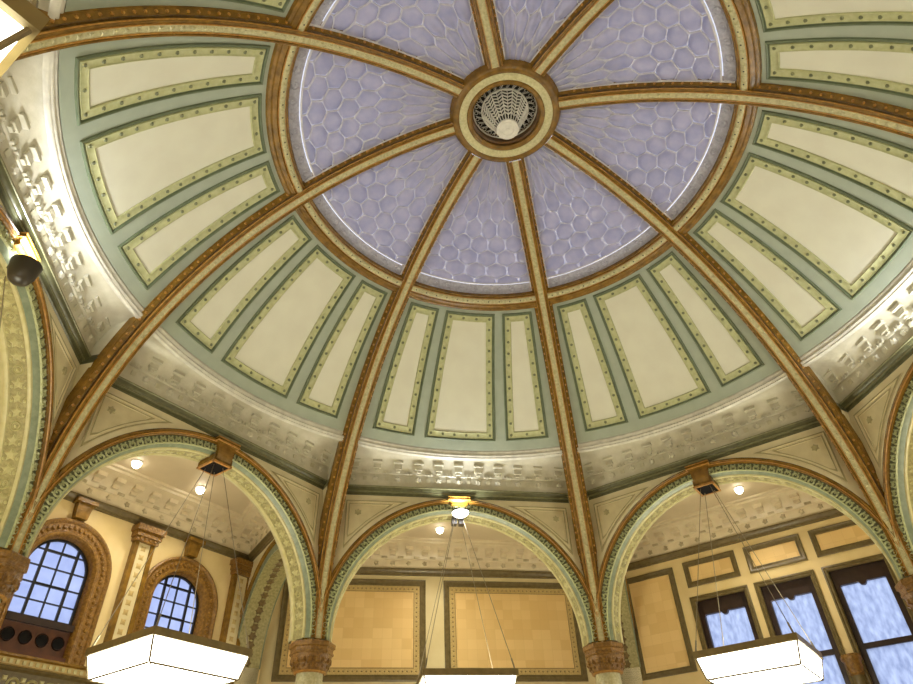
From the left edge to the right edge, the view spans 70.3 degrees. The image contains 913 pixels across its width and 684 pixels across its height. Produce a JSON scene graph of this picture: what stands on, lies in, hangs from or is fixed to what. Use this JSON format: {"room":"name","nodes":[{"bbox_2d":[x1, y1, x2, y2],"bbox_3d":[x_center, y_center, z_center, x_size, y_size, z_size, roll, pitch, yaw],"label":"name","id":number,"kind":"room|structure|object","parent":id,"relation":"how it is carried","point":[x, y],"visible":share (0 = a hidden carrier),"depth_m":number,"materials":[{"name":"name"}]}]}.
{"room":"domed hall","nodes":[
{"label":"domed hall","id":0,"kind":"room"},
{"bbox_2d":[0,199,79,437],"bbox_3d":[-4.776,-0.176,6.128,0.481,2.480,4.971,4,-40,-8],"label":"wall","id":1,"kind":"structure","parent":0,"point":[66,364],"depth_m":7.92,"materials":[{"name":"beige paint"}]},
{"bbox_2d":[0,205,53,549],"bbox_3d":[-4.759,-0.097,6.066,0.530,2.442,4.720,4,-40,-8],"label":"arch","id":2,"kind":"object","parent":1,"relation":"attached to","point":[26,345],"visible":0.95,"depth_m":7.34,"materials":[{"name":"paint"}]},
{"bbox_2d":[0,276,5,327],"bbox_3d":[-4.724,0.396,5.664,1.434,2.939,1.434,4,-40,-8],"label":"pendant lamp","id":3,"kind":"object","parent":2,"relation":"hanging from","point":[5,276],"visible":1,"depth_m":6.55,"materials":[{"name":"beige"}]},
{"bbox_2d":[6,254,42,286],"bbox_3d":[-4.444,-0.701,6.630,0.300,0.265,0.300,4,-40,-8],"label":"floodlight","id":4,"kind":"object","parent":2,"relation":"attached to","point":[22,270],"visible":1,"depth_m":6.57,"materials":[{"name":"black metal"}]},
{"bbox_2d":[13,231,40,260],"bbox_3d":[-4.535,-0.961,6.828,0.125,0.155,0.400,4,-40,-8],"label":"keystone","id":5,"kind":"object","parent":2,"relation":"attached to","point":[24,245],"visible":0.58,"depth_m":6.76,"materials":[{"name":"gold metal"}]},
{"bbox_2d":[47,499,261,683],"bbox_3d":[-5.555,5.203,9.058,0.001,7.020,6.727,-26,-45,26],"label":"wall","id":6,"kind":"structure","parent":0,"point":[116,532],"depth_m":10.78,"materials":[{"name":"beige paint"}]},
{"bbox_2d":[0,650,99,683],"bbox_3d":[-5.507,4.965,9.235,0.110,0.670,6.772,-26,-45,26],"label":"crown molding","id":7,"kind":"structure","parent":6,"relation":"attached to","point":[15,668],"depth_m":9.00,"materials":[{"name":"wood"}]},
{"bbox_2d":[0,496,111,665],"bbox_3d":[-5.995,3.496,9.764,0.340,2.320,1.540,-26,-45,26],"label":"window","id":8,"kind":"structure","parent":6,"relation":"in","point":[54,612],"depth_m":9.77,"materials":[{"name":"wood"}]},
{"bbox_2d":[103,522,166,642],"bbox_3d":[-5.235,4.068,10.435,0.260,2.220,0.520,-26,-45,26],"label":"pilaster","id":9,"kind":"object","parent":6,"relation":"attached to","point":[145,537],"visible":0.83,"depth_m":10.58,"materials":[{"name":"paint"}]},
{"bbox_2d":[132,536,217,638],"bbox_3d":[-4.771,4.525,11.078,0.340,2.320,1.520,-26,-45,26],"label":"window","id":10,"kind":"structure","parent":6,"relation":"in","point":[176,613],"depth_m":11.30,"materials":[{"name":"wood"}]},
{"bbox_2d":[219,557,253,683],"bbox_3d":[-4.017,5.091,11.744,0.260,2.220,0.540,-26,-45,26],"label":"pilaster","id":11,"kind":"object","parent":6,"relation":"attached to","point":[231,622],"visible":0.69,"depth_m":11.95,"materials":[{"name":"stone"}]},
{"bbox_2d":[61,387,322,639],"bbox_3d":[-3.727,2.515,9.458,0.481,2.480,4.971,-26,-45,26],"label":"spandrel","id":12,"kind":"structure","parent":0,"point":[118,413],"depth_m":9.10,"materials":[{"name":"beige paint"}]},
{"bbox_2d":[21,428,321,643],"bbox_3d":[-3.712,2.587,9.388,0.530,2.442,4.720,-26,-45,26],"label":"arch","id":13,"kind":"object","parent":12,"relation":"attached to","point":[278,511],"visible":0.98,"depth_m":10.11,"materials":[{"name":"beige paint"}]},
{"bbox_2d":[196,435,240,476],"bbox_3d":[-3.674,1.764,9.996,0.477,0.400,0.400,-26,-45,26],"label":"keystone","id":14,"kind":"object","parent":13,"relation":"attached to","point":[226,448],"visible":1,"depth_m":9.89,"materials":[{"name":"brown wood"}]},
{"bbox_2d":[84,465,252,683],"bbox_3d":[-3.680,3.074,8.977,1.434,2.939,1.434,-26,-45,26],"label":"pendant lamp","id":15,"kind":"object","parent":14,"relation":"hanging from","point":[155,654],"visible":1,"depth_m":7.85,"materials":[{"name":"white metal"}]},
{"bbox_2d":[88,635,247,683],"bbox_3d":[-3.637,4.095,8.138,1.378,0.269,1.378,-26,-45,26],"label":"diffuser","id":16,"kind":"object","parent":15,"relation":"attached to","point":[140,659],"depth_m":7.82,"materials":[{"name":"beige plastic"}]},
{"bbox_2d":[0,154,912,502],"bbox_3d":[0.874,-0.692,7.683,11.106,0.160,11.106,4,-40,-8],"label":"crown molding","id":17,"kind":"structure","parent":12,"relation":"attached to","point":[9,196],"depth_m":10.13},
{"bbox_2d":[0,0,912,492],"bbox_3d":[0.863,-0.968,7.909,11.059,0.575,11.059,4,-40,-8],"label":"frieze","id":18,"kind":"object","parent":17,"relation":"on","point":[95,307],"visible":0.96,"depth_m":9.98},
{"bbox_2d":[234,539,277,683],"bbox_3d":[-3.149,6.019,10.159,0.460,7.000,2.950,20,-44,-25],"label":"wall","id":19,"kind":"structure","parent":0,"point":[256,561],"depth_m":11.56,"materials":[{"name":"beige paint"}]},
{"bbox_2d":[240,501,269,551],"bbox_3d":[-3.705,3.338,12.009,0.490,0.475,2.950,20,-44,-25],"label":"frieze","id":20,"kind":"object","parent":19,"relation":"attached to","point":[253,521],"visible":0.4,"depth_m":12.20},
{"bbox_2d":[248,530,273,561],"bbox_3d":[-3.488,3.642,11.922,0.105,0.130,2.950,20,-44,-25],"label":"crown molding","id":21,"kind":"structure","parent":19,"relation":"attached to","point":[268,538],"depth_m":12.11,"materials":[{"name":"brown wood"}]},
{"bbox_2d":[234,539,326,683],"bbox_3d":[-3.096,5.222,10.635,0.580,3.830,2.953,20,-44,-25],"label":"arch","id":22,"kind":"object","parent":19,"relation":"attached to","point":[262,593],"visible":0.59,"depth_m":11.84,"materials":[{"name":"beige paint"}]},
{"bbox_2d":[258,575,595,683],"bbox_3d":[-0.243,7.114,11.657,6.727,7.020,0.001,4,-40,-8],"label":"wall","id":23,"kind":"structure","parent":0,"point":[436,655],"depth_m":12.70,"materials":[{"name":"beige paint"}]},
{"bbox_2d":[271,578,425,681],"bbox_3d":[-2.005,5.546,12.582,2.830,1.890,0.038,4,-40,-8],"label":"tile panel","id":24,"kind":"object","parent":23,"relation":"attached to","point":[379,635],"visible":0.68,"depth_m":12.56,"materials":[{"name":"beige tile"}]},
{"bbox_2d":[443,581,587,681],"bbox_3d":[1.147,5.773,13.021,2.810,1.890,0.038,4,-40,-8],"label":"tile panel","id":25,"kind":"object","parent":23,"relation":"attached to","point":[538,622],"visible":0.82,"depth_m":13.02,"materials":[{"name":"tile"}]},
{"bbox_2d":[115,456,782,540],"bbox_3d":[0.874,-0.708,7.695,16.340,0.001,16.340,4,-40,-8],"label":"ceiling","id":26,"kind":"structure","parent":0,"point":[182,474],"depth_m":11.96,"materials":[{"name":"beige paint"}]},
{"bbox_2d":[131,459,142,468],"bbox_3d":[-5.234,2.011,10.599,0.190,0.115,0.190,4,-40,-8],"label":"recessed light","id":27,"kind":"object","parent":26,"relation":"in","point":[136,464],"visible":1,"depth_m":10.57,"materials":[{"name":"white glass"}]},
{"bbox_2d":[195,485,205,493],"bbox_3d":[-4.493,2.610,11.367,0.190,0.115,0.190,4,-40,-8],"label":"recessed light","id":28,"kind":"object","parent":26,"relation":"in","point":[199,490],"visible":0.96,"depth_m":11.33,"materials":[{"name":"white glass"}]},
{"bbox_2d":[435,526,443,533],"bbox_3d":[-0.334,3.790,13.017,0.190,0.115,0.190,4,-40,-8],"label":"recessed light","id":29,"kind":"object","parent":26,"relation":"in","point":[439,530],"visible":1,"depth_m":12.98,"materials":[{"name":"white glass"}]},
{"bbox_2d":[71,463,834,571],"bbox_3d":[0.881,-0.524,7.545,16.140,0.475,16.140,4,-40,-8],"label":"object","id":30,"kind":"structure","parent":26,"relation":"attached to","point":[114,484],"depth_m":12.53,"materials":[{"name":"beige paint"}]},
{"bbox_2d":[733,486,743,493],"bbox_3d":[5.258,2.768,12.061,0.190,0.115,0.190,4,-40,-8],"label":"recessed light","id":31,"kind":"object","parent":26,"relation":"in","point":[739,490],"visible":1,"depth_m":12.03,"materials":[{"name":"white glass"}]},
{"bbox_2d":[311,494,602,644],"bbox_3d":[0.041,3.870,11.302,4.971,2.480,0.481,4,-40,-8],"label":"wall","id":32,"kind":"structure","parent":0,"point":[360,512],"depth_m":11.60,"materials":[{"name":"beige paint"}]},
{"bbox_2d":[314,498,605,647],"bbox_3d":[0.046,3.939,11.227,4.720,2.442,0.530,4,-40,-8],"label":"arch","id":33,"kind":"object","parent":32,"relation":"attached to","point":[505,521],"visible":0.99,"depth_m":11.40,"materials":[{"name":"paint"}]},
{"bbox_2d":[448,496,470,526],"bbox_3d":[0.034,3.071,11.763,0.400,0.420,0.377,4,-40,-8],"label":"keystone","id":34,"kind":"object","parent":33,"relation":"attached to","point":[462,501],"visible":0.97,"depth_m":11.73,"materials":[{"name":"gold metal"}]},
{"bbox_2d":[452,508,468,517],"bbox_3d":[0.070,3.049,11.517,0.304,0.110,0.304,4,-40,-8],"label":"floodlight","id":35,"kind":"object","parent":34,"relation":"attached to","point":[457,512],"visible":1,"depth_m":11.44,"materials":[{"name":"white glass"}]},
{"bbox_2d":[416,520,518,683],"bbox_3d":[0.069,4.422,10.812,1.434,2.939,1.434,4,-40,-8],"label":"pendant lamp","id":36,"kind":"object","parent":34,"relation":"hanging from","point":[492,675],"visible":1,"depth_m":9.55,"materials":[{"name":"beige"}]},
{"bbox_2d":[421,676,515,683],"bbox_3d":[0.112,5.444,9.973,1.378,0.269,1.378,4,-40,-8],"label":"diffuser","id":37,"kind":"object","parent":36,"relation":"attached to","point":[424,679],"depth_m":9.51,"materials":[{"name":"beige plastic"}]},
{"bbox_2d":[58,0,912,450],"bbox_3d":[0.816,-2.071,8.815,10.488,2.057,10.488,4,-40,-8],"label":"ceiling","id":38,"kind":"structure","parent":0,"point":[73,134],"depth_m":9.80,"materials":[{"name":"paint"}]},
{"bbox_2d":[74,43,269,125],"bbox_3d":[-3.155,-3.031,7.432,1.674,1.752,0.804,14,-42,-19],"label":"ceiling panel","id":39,"kind":"object","parent":38,"relation":"attached to","point":[106,83],"visible":1,"depth_m":7.30,"materials":[{"name":"beige paint"}]},
{"bbox_2d":[80,93,266,234],"bbox_3d":[-3.436,-2.373,8.218,1.693,1.752,1.345,4,-40,-8],"label":"ceiling panel","id":40,"kind":"object","parent":38,"relation":"attached to","point":[134,167],"visible":1,"depth_m":8.16,"materials":[{"name":"beige paint"}]},
{"bbox_2d":[117,161,279,289],"bbox_3d":[-3.475,-1.697,9.039,1.674,1.752,0.804,-5,-39,3],"label":"ceiling panel","id":41,"kind":"object","parent":38,"relation":"attached to","point":[154,250],"visible":1,"depth_m":9.02,"materials":[{"name":"beige paint"}]},
{"bbox_2d":[0,118,455,554],"bbox_3d":[-2.540,-0.573,8.662,5.359,6.310,0.370,-10,-40,9],"label":"rib","id":42,"kind":"object","parent":38,"relation":"attached to","point":[110,355],"visible":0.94,"depth_m":9.00,"materials":[{"name":"gold metal"}]},
{"bbox_2d":[15,4,463,97],"bbox_3d":[-2.134,-2.262,6.627,5.359,6.310,0.370,20,-44,-25],"label":"rib","id":43,"kind":"object","parent":38,"relation":"attached to","point":[97,25],"visible":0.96,"depth_m":7.17,"materials":[{"name":"gold metal"}]},
{"bbox_2d":[450,59,560,161],"bbox_3d":[0.753,-3.561,10.040,1.754,0.345,1.754,4,-40,-8],"label":"oculus","id":44,"kind":"object","parent":43,"relation":"attached to","point":[519,73],"visible":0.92,"depth_m":9.98,"materials":[{"name":"beige paint"}]},
{"bbox_2d":[473,85,536,138],"bbox_3d":[0.760,-3.393,9.901,1.010,0.566,1.010,4,-40,-8],"label":"chandelier","id":45,"kind":"object","parent":44,"relation":"attached to","point":[508,128],"visible":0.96,"depth_m":9.79,"materials":[{"name":"white paint"}]},
{"bbox_2d":[175,215,311,353],"bbox_3d":[-3.178,-0.934,9.982,1.674,1.752,0.804,-16,-41,16],"label":"ceiling panel","id":46,"kind":"object","parent":38,"relation":"attached to","point":[211,316],"visible":1,"depth_m":10.02,"materials":[{"name":"beige paint"}]},
{"bbox_2d":[221,0,289,12],"bbox_3d":[-2.508,-3.725,6.620,1.674,1.752,0.804,27,-47,-31],"label":"ceiling panel","id":47,"kind":"object","parent":38,"relation":"attached to","point":[275,5],"visible":1,"depth_m":7.53,"materials":[{"name":"beige paint"}]},
{"bbox_2d":[221,245,355,398],"bbox_3d":[-2.651,-0.361,10.707,1.693,1.752,1.345,-26,-45,26],"label":"ceiling panel","id":48,"kind":"object","parent":38,"relation":"attached to","point":[273,347],"visible":1,"depth_m":10.76,"materials":[{"name":"beige paint"}]},
{"bbox_2d":[296,280,387,418],"bbox_3d":[-1.929,0.115,11.324,0.804,1.752,1.674,27,-47,-31],"label":"ceiling panel","id":49,"kind":"object","parent":38,"relation":"attached to","point":[324,390],"visible":1,"depth_m":11.39,"materials":[{"name":"beige paint"}]},
{"bbox_2d":[302,151,482,639],"bbox_3d":[-0.958,0.756,10.361,0.370,6.310,5.359,20,-44,-25],"label":"rib","id":50,"kind":"object","parent":38,"relation":"attached to","point":[342,461],"visible":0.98,"depth_m":11.28,"materials":[{"name":"gold metal"}]},
{"bbox_2d":[373,302,438,435],"bbox_3d":[-0.861,0.499,11.846,0.804,1.752,1.674,14,-42,-19],"label":"ceiling panel","id":51,"kind":"object","parent":38,"relation":"attached to","point":[398,407],"visible":1,"depth_m":11.92,"materials":[{"name":"beige paint"}]},
{"bbox_2d":[425,310,494,440],"bbox_3d":[0.164,0.651,12.084,1.345,1.752,1.693,4,-40,-8],"label":"ceiling panel","id":52,"kind":"object","parent":38,"relation":"attached to","point":[462,398],"visible":1,"depth_m":12.18,"materials":[{"name":"beige paint"}]},
{"bbox_2d":[42,0,912,460],"bbox_3d":[0.845,-1.395,8.260,10.660,0.620,10.660,4,-40,-8],"label":"trim","id":53,"kind":"structure","parent":38,"relation":"attached to","point":[50,68],"depth_m":9.77,"materials":[{"name":"white paint"}]},
{"bbox_2d":[470,0,504,68],"bbox_3d":[0.021,-3.321,5.449,0.370,6.310,5.359,-10,-40,9],"label":"rib","id":54,"kind":"object","parent":38,"relation":"attached to","point":[483,11],"visible":0.98,"depth_m":8.85,"materials":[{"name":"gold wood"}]},
{"bbox_2d":[265,0,761,310],"bbox_3d":[0.784,-2.832,9.441,6.939,0.237,6.939,4,-40,-8],"label":"ring","id":55,"kind":"object","parent":38,"relation":"attached to","point":[739,14],"visible":0.99,"depth_m":9.82,"materials":[{"name":"gold metal"}]},
{"bbox_2d":[289,47,452,182],"bbox_3d":[-1.229,-3.365,9.482,2.402,0.877,2.186,4,-40,-8],"label":"skylight","id":56,"kind":"object","parent":55,"relation":"on","point":[348,106],"visible":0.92,"depth_m":9.48,"materials":[{"name":"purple glass"}]},
{"bbox_2d":[313,135,467,274],"bbox_3d":[-0.861,-2.421,10.650,2.402,0.877,2.186,-26,-45,26],"label":"skylight","id":57,"kind":"object","parent":55,"relation":"on","point":[387,205],"visible":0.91,"depth_m":10.71,"materials":[{"name":"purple glass"}]},
{"bbox_2d":[309,0,484,78],"bbox_3d":[-0.428,-4.225,8.476,2.186,0.877,2.402,-26,-45,26],"label":"skylight","id":58,"kind":"object","parent":55,"relation":"on","point":[442,34],"visible":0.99,"depth_m":8.64,"materials":[{"name":"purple glass"}]},
{"bbox_2d":[416,159,531,293],"bbox_3d":[0.461,-1.945,11.297,2.186,0.877,2.402,4,-40,-8],"label":"skylight","id":59,"kind":"object","parent":55,"relation":"on","point":[480,240],"visible":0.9,"depth_m":11.52,"materials":[{"name":"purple glass"}]},
{"bbox_2d":[493,0,583,62],"bbox_3d":[1.073,-4.497,8.223,2.186,0.877,2.402,4,-40,-8],"label":"skylight","id":60,"kind":"object","parent":55,"relation":"on","point":[525,26],"visible":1,"depth_m":8.84,"materials":[{"name":"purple glass"}]},
{"bbox_2d":[524,146,657,287],"bbox_3d":[1.962,-2.217,11.043,2.186,0.877,2.402,-26,-45,26],"label":"skylight","id":61,"kind":"object","parent":55,"relation":"on","point":[580,223],"visible":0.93,"depth_m":11.16,"materials":[{"name":"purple glass"}]},
{"bbox_2d":[547,0,735,91],"bbox_3d":[2.396,-4.021,8.870,2.402,0.877,2.186,-26,-45,26],"label":"skylight","id":62,"kind":"object","parent":55,"relation":"on","point":[639,41],"visible":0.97,"depth_m":8.86,"materials":[{"name":"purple glass"}]},
{"bbox_2d":[555,102,733,220],"bbox_3d":[2.764,-3.077,10.038,2.402,0.877,2.186,4,-40,-8],"label":"skylight","id":63,"kind":"object","parent":55,"relation":"on","point":[657,147],"visible":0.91,"depth_m":10.07,"materials":[{"name":"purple glass"}]},
{"bbox_2d":[502,311,548,440],"bbox_3d":[1.226,0.650,12.137,0.804,1.752,1.674,-5,-39,3],"label":"ceiling panel","id":64,"kind":"object","parent":38,"relation":"attached to","point":[525,417],"visible":1,"depth_m":12.24,"materials":[{"name":"beige paint"}]},
{"bbox_2d":[506,158,612,642],"bbox_3d":[1.685,0.947,10.730,0.370,6.310,5.359,-10,-40,9],"label":"rib","id":65,"kind":"object","parent":38,"relation":"attached to","point":[578,500],"visible":0.98,"depth_m":11.73,"materials":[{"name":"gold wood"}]},
{"bbox_2d":[530,0,613,75],"bbox_3d":[2.664,-3.131,5.817,0.370,6.310,5.359,20,-44,-25],"label":"rib","id":66,"kind":"object","parent":38,"relation":"attached to","point":[587,11],"visible":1,"depth_m":8.86,"materials":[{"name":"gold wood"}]},
{"bbox_2d":[557,298,627,431],"bbox_3d":[2.438,0.430,11.932,0.804,1.752,1.674,-16,-41,16],"label":"ceiling panel","id":67,"kind":"object","parent":38,"relation":"attached to","point":[601,406],"visible":1,"depth_m":12.01,"materials":[{"name":"beige paint"}]},
{"bbox_2d":[593,274,710,418],"bbox_3d":[3.361,0.072,11.545,1.345,1.752,1.693,-26,-45,26],"label":"ceiling panel","id":68,"kind":"object","parent":38,"relation":"attached to","point":[660,374],"visible":1,"depth_m":11.62,"materials":[{"name":"beige paint"}]},
{"bbox_2d":[646,251,764,386],"bbox_3d":[4.141,-0.406,11.002,1.674,1.752,0.804,27,-47,-31],"label":"ceiling panel","id":69,"kind":"object","parent":38,"relation":"attached to","point":[727,352],"visible":1,"depth_m":11.06,"materials":[{"name":"beige paint"}]},
{"bbox_2d":[544,131,912,576],"bbox_3d":[3.841,-0.113,9.551,5.359,6.310,0.370,20,-44,-25],"label":"rib","id":70,"kind":"object","parent":38,"relation":"attached to","point":[821,400],"visible":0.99,"depth_m":10.35,"materials":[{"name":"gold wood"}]},
{"bbox_2d":[558,76,912,138],"bbox_3d":[4.247,-1.802,7.516,5.359,6.310,0.370,-10,-40,9],"label":"rib","id":71,"kind":"object","parent":38,"relation":"attached to","point":[890,118],"visible":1,"depth_m":8.70,"materials":[{"name":"gold metal"}]},
{"bbox_2d":[693,208,841,340],"bbox_3d":[4.788,-1.101,10.190,1.674,1.752,0.804,14,-42,-19],"label":"ceiling panel","id":72,"kind":"object","parent":38,"relation":"attached to","point":[800,303],"visible":1,"depth_m":10.23,"materials":[{"name":"beige paint"}]},
{"bbox_2d":[720,152,912,299],"bbox_3d":[5.068,-1.759,9.403,1.693,1.752,1.345,4,-40,-8],"label":"ceiling panel","id":73,"kind":"object","parent":38,"relation":"attached to","point":[848,240],"visible":1,"depth_m":9.41,"materials":[{"name":"beige paint"}]},
{"bbox_2d":[752,110,912,212],"bbox_3d":[5.108,-2.434,8.583,1.674,1.752,0.804,-5,-39,3],"label":"ceiling panel","id":74,"kind":"object","parent":38,"relation":"attached to","point":[882,167],"visible":1,"depth_m":8.64,"materials":[{"name":"beige paint"}]},
{"bbox_2d":[755,0,912,32],"bbox_3d":[4.284,-3.770,6.915,1.693,1.752,1.345,-26,-45,26],"label":"ceiling panel","id":75,"kind":"object","parent":38,"relation":"attached to","point":[775,15],"visible":1,"depth_m":7.47,"materials":[{"name":"beige paint"}]},
{"bbox_2d":[765,37,912,98],"bbox_3d":[4.810,-3.197,7.639,1.674,1.752,0.804,-16,-41,16],"label":"ceiling panel","id":76,"kind":"object","parent":38,"relation":"attached to","point":[882,65],"visible":1,"depth_m":7.83,"materials":[{"name":"beige paint"}]},
{"bbox_2d":[621,667,642,683],"bbox_3d":[3.086,6.468,11.028,0.460,7.000,2.950,-10,-40,9],"label":"wall","id":77,"kind":"structure","parent":0,"point":[637,674],"depth_m":12.42,"materials":[{"name":"beige paint"}]},
{"bbox_2d":[591,552,642,683],"bbox_3d":[3.017,5.663,11.486,0.580,3.830,2.953,-10,-40,9],"label":"arch","id":78,"kind":"object","parent":77,"relation":"attached to","point":[631,654],"visible":0.2,"depth_m":12.76,"materials":[{"name":"beige paint"}]},
{"bbox_2d":[589,426,868,641],"bbox_3d":[4.320,3.096,10.579,4.971,2.480,0.481,-26,-45,26],"label":"spandrel","id":79,"kind":"structure","parent":0,"point":[812,449],"depth_m":10.52,"materials":[{"name":"beige paint"}]},
{"bbox_2d":[596,457,908,645],"bbox_3d":[4.314,3.167,10.506,4.720,2.442,0.530,-26,-45,26],"label":"arch","id":80,"kind":"object","parent":79,"relation":"attached to","point":[626,538],"visible":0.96,"depth_m":10.83,"materials":[{"name":"paint"}]},
{"bbox_2d":[685,460,720,496],"bbox_3d":[4.229,2.334,11.098,0.400,0.400,0.477,-26,-45,26],"label":"keystone","id":81,"kind":"object","parent":80,"relation":"attached to","point":[699,472],"visible":0.99,"depth_m":10.98,"materials":[{"name":"brown wood"}]},
{"bbox_2d":[692,486,823,683],"bbox_3d":[4.327,3.651,10.093,1.434,2.939,1.434,-26,-45,26],"label":"pendant lamp","id":82,"kind":"object","parent":81,"relation":"hanging from","point":[788,658],"visible":1,"depth_m":8.93,"materials":[{"name":"beige"}]},
{"bbox_2d":[697,641,822,683],"bbox_3d":[4.370,4.673,9.254,1.378,0.269,1.378,-26,-45,26],"label":"diffuser","id":83,"kind":"object","parent":82,"relation":"attached to","point":[771,662],"depth_m":8.91,"materials":[{"name":"beige plastic"}]},
{"bbox_2d":[626,515,881,683],"bbox_3d":[5.775,6.029,10.647,6.763,7.020,0.001,-26,-45,26],"label":"wall","id":84,"kind":"structure","parent":0,"point":[813,562],"depth_m":12.03,"materials":[{"name":"beige paint"}]},
{"bbox_2d":[63,491,843,578],"bbox_3d":[0.891,-0.294,7.356,16.240,0.130,16.240,4,-40,-8],"label":"crown molding","id":85,"kind":"structure","parent":84,"relation":"attached to","point":[103,507],"depth_m":12.65,"materials":[{"name":"brown wood"}]},
{"bbox_2d":[627,567,697,680],"bbox_3d":[3.944,5.507,12.730,1.090,1.910,0.038,-26,-45,26],"label":"tile panel","id":86,"kind":"object","parent":84,"relation":"attached to","point":[664,646],"visible":0.86,"depth_m":12.67,"materials":[{"name":"beige tile"}]},
{"bbox_2d":[682,550,740,587],"bbox_3d":[4.951,4.428,12.636,1.030,0.490,0.039,-26,-45,26],"label":"tile panel","id":87,"kind":"object","parent":84,"relation":"attached to","point":[725,563],"visible":1,"depth_m":12.63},
{"bbox_2d":[689,585,763,683],"bbox_3d":[5.074,5.955,11.455,1.110,3.005,0.215,-26,-45,26],"label":"window","id":88,"kind":"structure","parent":84,"relation":"in","point":[739,622],"depth_m":12.15,"materials":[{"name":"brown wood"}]},
{"bbox_2d":[742,534,807,572],"bbox_3d":[5.926,3.949,12.103,1.030,0.490,0.039,-26,-45,26],"label":"tile panel","id":89,"kind":"object","parent":84,"relation":"attached to","point":[770,554],"visible":0.98,"depth_m":12.09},
{"bbox_2d":[753,569,853,683],"bbox_3d":[6.045,5.478,10.924,1.060,3.005,0.215,-26,-45,26],"label":"window","id":90,"kind":"structure","parent":84,"relation":"in","point":[801,591],"depth_m":11.49,"materials":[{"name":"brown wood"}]},
{"bbox_2d":[807,520,874,556],"bbox_3d":[6.901,3.470,11.570,1.050,0.490,0.038,-26,-45,26],"label":"tile panel","id":91,"kind":"object","parent":84,"relation":"attached to","point":[846,535],"visible":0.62,"depth_m":11.61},
{"bbox_2d":[840,653,866,683],"bbox_3d":[6.477,5.743,10.138,0.320,1.570,0.320,-26,-45,26],"label":"colonnette","id":92,"kind":"object","parent":84,"relation":"attached to","point":[853,664],"visible":1,"depth_m":10.45,"materials":[{"name":"brown stone"}]},
{"bbox_2d":[821,553,912,683],"bbox_3d":[7.008,5.005,10.398,1.070,3.005,0.215,-26,-45,26],"label":"window","id":93,"kind":"structure","parent":84,"relation":"in","point":[877,622],"depth_m":10.83,"materials":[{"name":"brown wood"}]},
{"bbox_2d":[848,355,912,491],"bbox_3d":[6.603,0.645,7.714,0.481,2.480,4.971,4,-40,-8],"label":"wall","id":94,"kind":"structure","parent":0,"point":[869,417],"depth_m":9.40,"materials":[{"name":"beige paint"}]},
{"bbox_2d":[882,362,912,575],"bbox_3d":[6.592,0.722,7.648,0.530,2.442,4.720,4,-40,-8],"label":"arch","id":95,"kind":"object","parent":94,"relation":"attached to","point":[897,464],"visible":0.99,"depth_m":8.98,"materials":[{"name":"paint"}]},
{"label":"floor","id":96,"kind":"structure","parent":0,"visible":0},
{"bbox_2d":[0,548,30,603],"bbox_3d":[-4.949,4.070,5.669,0.680,4.430,0.680,-10,-40,9],"label":"column","id":97,"kind":"structure","parent":96,"relation":"on","point":[13,565],"depth_m":6.89,"materials":[{"name":"brown stone"}]},
{"bbox_2d":[289,639,335,683],"bbox_3d":[-2.161,6.412,8.664,0.680,4.430,0.680,20,-44,-25],"label":"column","id":98,"kind":"structure","parent":96,"relation":"on","point":[310,661],"depth_m":9.73,"materials":[{"name":"brown stone"}]},
{"bbox_2d":[583,641,625,683],"bbox_3d":[2.496,6.748,9.313,0.680,4.430,0.680,-10,-40,9],"label":"column","id":99,"kind":"structure","parent":96,"relation":"on","point":[605,660],"depth_m":10.37,"materials":[{"name":"brown stone"}]},
{"bbox_2d":[895,575,912,611],"bbox_3d":[6.295,4.882,7.236,0.680,4.430,0.680,20,-44,-25],"label":"column","id":100,"kind":"structure","parent":96,"relation":"on","point":[904,586],"depth_m":8.53,"materials":[{"name":"brown stone"}]},
{"bbox_3d":[-2.500,-2.633,3.255,4.971,2.480,0.457,-26,-45,26],"label":"wall","id":101,"kind":"structure","parent":0,"visible":0},
{"bbox_2d":[0,0,49,77],"bbox_3d":[-2.452,-2.043,2.813,1.434,2.939,1.434,-26,-45,26],"label":"pendant lamp","id":102,"kind":"object","parent":101,"relation":"hanging from","point":[21,21],"visible":1,"depth_m":2.18,"materials":[{"name":"beige"}]},
{"bbox_2d":[0,9,22,61],"bbox_3d":[-2.409,-1.021,1.974,1.378,0.269,1.378,-26,-45,26],"label":"diffuser","id":103,"kind":"object","parent":102,"relation":"attached to","point":[11,26],"depth_m":2.15,"materials":[{"name":"beige"}]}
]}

